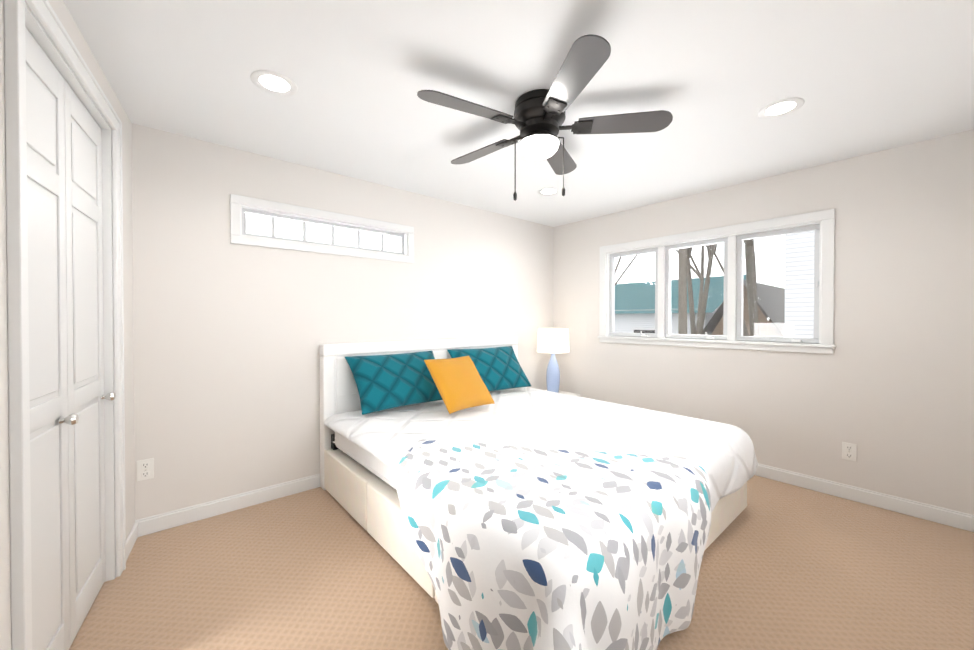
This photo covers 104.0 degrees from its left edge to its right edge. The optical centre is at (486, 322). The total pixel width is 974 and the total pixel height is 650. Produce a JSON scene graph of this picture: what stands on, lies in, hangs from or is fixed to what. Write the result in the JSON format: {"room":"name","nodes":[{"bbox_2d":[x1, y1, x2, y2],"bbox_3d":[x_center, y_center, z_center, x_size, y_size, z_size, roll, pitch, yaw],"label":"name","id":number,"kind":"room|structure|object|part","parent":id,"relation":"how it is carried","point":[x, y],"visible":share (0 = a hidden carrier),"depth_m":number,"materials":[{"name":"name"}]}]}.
{"room":"bedroom","nodes":[
{"label":"bedroom","id":0,"kind":"room"},
{"bbox_2d":[0,0,134,649],"bbox_3d":[-1.367,0.063,0.490,0.750,2.320,3.480,0,1,-33],"label":"wall","id":1,"kind":"structure","parent":0,"point":[63,14],"depth_m":1.31,"materials":[{"name":"white paint"}]},
{"bbox_2d":[25,27,78,649],"bbox_3d":[-1.423,0.158,1.217,0.087,2.092,0.435,0,1,-33],"label":"closet door","id":2,"kind":"structure","parent":1,"relation":"in","point":[50,419],"depth_m":1.26,"materials":[{"name":"white wood"}]},
{"bbox_2d":[4,0,125,649],"bbox_3d":[-1.566,0.121,1.385,0.165,2.186,1.032,0,1,-33],"label":"trim","id":3,"kind":"structure","parent":1,"relation":"attached to","point":[39,20],"depth_m":1.04,"materials":[{"name":"white wood"}]},
{"bbox_2d":[64,80,115,645],"bbox_3d":[-1.661,0.154,1.586,0.087,2.092,0.435,0,1,-33],"label":"closet door","id":4,"kind":"structure","parent":1,"relation":"in","point":[85,345],"depth_m":1.55,"materials":[{"name":"white wood"}]},
{"bbox_2d":[126,522,137,560],"bbox_3d":[-1.038,1.178,0.695,0.013,0.085,3.450,0,1,-33],"label":"baseboard","id":5,"kind":"structure","parent":1,"relation":"attached to","point":[131,538],"depth_m":2.02,"materials":[{"name":"white wood"}]},
{"bbox_2d":[132,123,553,519],"bbox_3d":[-1.056,0.039,3.020,5.040,2.320,0.140,0,1,-41],"label":"wall","id":6,"kind":"structure","parent":0,"point":[230,338],"depth_m":2.55,"materials":[{"name":"white paint"}]},
{"bbox_2d":[137,458,153,480],"bbox_3d":[-1.942,0.835,2.163,0.072,0.116,0.009,0,1,-41],"label":"outlet","id":7,"kind":"object","parent":6,"relation":"attached to","point":[145,469],"visible":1,"depth_m":2.16,"materials":[{"name":"white plastic"}]},
{"bbox_2d":[135,474,319,536],"bbox_3d":[-0.598,1.148,3.326,3.680,0.097,0.013,0,1,-41],"label":"baseboard","id":8,"kind":"structure","parent":6,"relation":"attached to","point":[166,520],"depth_m":2.40,"materials":[{"name":"white wood"}]},
{"bbox_2d":[230,194,413,262],"bbox_3d":[-1.175,-0.666,2.900,1.322,0.313,0.156,0,1,-41],"label":"transom","id":9,"kind":"object","parent":6,"relation":"in","point":[273,210],"visible":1,"depth_m":2.77,"materials":[{"name":"white wood"}]},
{"bbox_2d":[63,0,973,226],"bbox_3d":[0.068,-1.169,1.707,5.040,0.120,3.580,0,1,-41],"label":"ceiling","id":10,"kind":"structure","parent":0,"point":[858,77],"depth_m":1.76,"materials":[{"name":"white paint"}]},
{"bbox_2d":[250,70,297,95],"bbox_3d":[-0.984,-1.106,1.763,0.192,0.006,0.192,0,1,-41],"label":"recessed light","id":11,"kind":"object","parent":10,"relation":"in","point":[273,82],"visible":1,"depth_m":1.75,"materials":[{"name":"white"}]},
{"bbox_2d":[417,34,672,200],"bbox_3d":[0.227,-0.865,1.941,1.214,0.492,1.197,0,1,-41],"label":"ceiling fan","id":12,"kind":"object","parent":10,"relation":"hanging from","point":[538,120],"visible":1,"depth_m":1.83,"materials":[{"name":"brown metal"}]},
{"bbox_2d":[537,188,559,195],"bbox_3d":[0.528,-1.120,3.256,0.192,0.006,0.192,0,1,-41],"label":"recessed light","id":13,"kind":"object","parent":10,"relation":"in","point":[548,191],"visible":1,"depth_m":3.25,"materials":[{"name":"white"}]},
{"bbox_2d":[758,98,803,118],"bbox_3d":[1.520,-1.108,1.971,0.192,0.006,0.192,0,1,-41],"label":"recessed light","id":14,"kind":"object","parent":10,"relation":"in","point":[783,107],"visible":1,"depth_m":1.97,"materials":[{"name":"white"}]},
{"bbox_2d":[69,475,973,649],"bbox_3d":[0.068,1.271,1.730,5.040,0.120,3.580,0,1,-41],"label":"floor","id":15,"kind":"structure","parent":0,"point":[785,566],"depth_m":1.75,"materials":[{"name":"carpet"}]},
{"bbox_2d":[320,336,757,649],"bbox_3d":[0.265,0.681,2.509,2.204,1.045,2.347,0,1,-41],"label":"bed","id":16,"kind":"object","parent":15,"relation":"on","point":[524,518],"visible":0.94,"depth_m":1.55,"materials":[{"name":"painted wood"},{"name":"fabric"}]},
{"bbox_3d":[0.246,0.837,2.583,1.870,0.137,2.025,0,1,-41],"label":"metal frame","id":17,"kind":"part","parent":16,"relation":"part of","materials":[{"name":"black"}]},
{"bbox_3d":[0.260,0.795,2.567,1.886,0.180,1.949,0,1,-41],"label":"mattress","id":18,"kind":"part","parent":16,"relation":"part of","materials":[{"name":"white fabric"}]},
{"bbox_2d":[345,351,442,414],"bbox_3d":[-0.653,0.429,2.908,0.765,0.468,0.178,-1,-37,-43],"label":"pillow","id":19,"kind":"object","parent":16,"relation":"on","point":[388,381],"visible":0.94,"depth_m":2.77,"materials":[{"name":"teal fabric"}]},
{"bbox_3d":[-0.448,0.673,3.384,1.970,1.045,0.090,0,1,-41],"label":"headboard","id":20,"kind":"part","parent":16,"relation":"part of","materials":[{"name":"white wood"}]},
{"bbox_2d":[424,356,494,413],"bbox_3d":[-0.199,0.440,2.827,0.449,0.449,0.158,-1,-39,-46],"label":"pillow","id":21,"kind":"object","parent":16,"relation":"on","point":[459,383],"visible":1,"depth_m":2.74,"materials":[{"name":"orange fabric"}]},
{"bbox_2d":[448,346,530,391],"bbox_3d":[0.038,0.420,3.501,0.765,0.468,0.177,0,-37,-38],"label":"pillow","id":22,"kind":"object","parent":16,"relation":"on","point":[498,368],"visible":0.73,"depth_m":3.45,"materials":[{"name":"teal fabric"}]},
{"bbox_2d":[323,387,757,512],"bbox_3d":[0.301,0.810,2.565,2.084,0.335,2.150,0,1,-41],"label":"comforter","id":23,"kind":"object","parent":16,"relation":"on","point":[531,450],"depth_m":2.05,"materials":[{"name":"white fabric"}]},
{"bbox_2d":[396,439,710,649],"bbox_3d":[0.231,0.905,1.779,1.206,0.535,1.294,0,1,-41],"label":"throw","id":24,"kind":"object","parent":16,"relation":"on","point":[518,544],"depth_m":1.36,"materials":[{"name":"white fabric"}]},
{"bbox_2d":[546,390,580,396],"bbox_3d":[0.722,0.979,4.098,0.440,0.420,0.428,0,1,-41],"label":"nightstand","id":25,"kind":"object","parent":15,"relation":"on","point":[570,393],"visible":0.06,"depth_m":4.13,"materials":[{"name":"white wood"}]},
{"bbox_2d":[537,327,568,392],"bbox_3d":[0.713,0.408,4.104,0.344,0.720,0.344,0,1,-41],"label":"table lamp","id":26,"kind":"object","parent":25,"relation":"on","point":[553,341],"visible":0.92,"depth_m":4.00,"materials":[{"name":"white fabric"}]},
{"bbox_2d":[553,129,973,514],"bbox_3d":[1.968,0.037,3.268,0.140,2.320,3.440,0,1,-41],"label":"wall","id":27,"kind":"structure","parent":0,"point":[887,387],"depth_m":2.57,"materials":[{"name":"white paint"}]},
{"bbox_2d":[598,209,835,353],"bbox_3d":[1.848,-0.293,3.377,0.175,1.008,1.870,0,1,-41],"label":"triple window","id":28,"kind":"structure","parent":27,"relation":"in","point":[733,337],"depth_m":3.13,"materials":[{"name":"white wood"}]},
{"bbox_2d":[842,442,856,460],"bbox_3d":[2.464,0.877,2.588,0.009,0.116,0.072,0,1,-41],"label":"outlet","id":29,"kind":"object","parent":27,"relation":"attached to","point":[849,451],"visible":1,"depth_m":2.58,"materials":[{"name":"white plastic"}]},
{"bbox_2d":[755,463,973,531],"bbox_3d":[1.806,1.147,3.348,0.013,0.097,3.123,0,1,-41],"label":"baseboard","id":30,"kind":"structure","parent":27,"relation":"attached to","point":[952,518],"depth_m":2.50,"materials":[{"name":"white wood"}]},
{"label":"outside","id":31,"kind":"structure","parent":0,"visible":0},
{"bbox_3d":[1.302,4.219,11.616,70.000,0.200,70.000,0,1,-41],"label":"ground","id":32,"kind":"structure","parent":31,"visible":0},
{"bbox_2d":[245,213,758,336],"bbox_3d":[-0.086,-6.412,7.330,18.174,21.148,18.034,0,1,-41],"label":"trees","id":33,"kind":"object","parent":32,"relation":"on","point":[750,271],"depth_m":8.13,"materials":[{"name":"brown plant"}]},
{"bbox_2d":[615,274,767,334],"bbox_3d":[8.311,1.001,18.769,8.700,6.100,8.000,0,1,-41],"label":"house","id":34,"kind":"structure","parent":32,"relation":"on","point":[639,321],"depth_m":15.55,"materials":[{"name":"teal"}]},
{"bbox_2d":[702,279,784,336],"bbox_3d":[9.631,1.405,13.040,6.200,5.400,3.000,0,1,-41],"label":"house","id":35,"kind":"structure","parent":32,"relation":"on","point":[777,293],"depth_m":11.53,"materials":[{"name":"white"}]},
{"bbox_2d":[784,231,813,337],"bbox_3d":[10.650,-0.519,4.887,7.300,9.400,10.360,0,1,-41],"label":"house","id":36,"kind":"structure","parent":32,"relation":"on","point":[793,263],"depth_m":6.23,"materials":[{"name":"white"}]}
]}

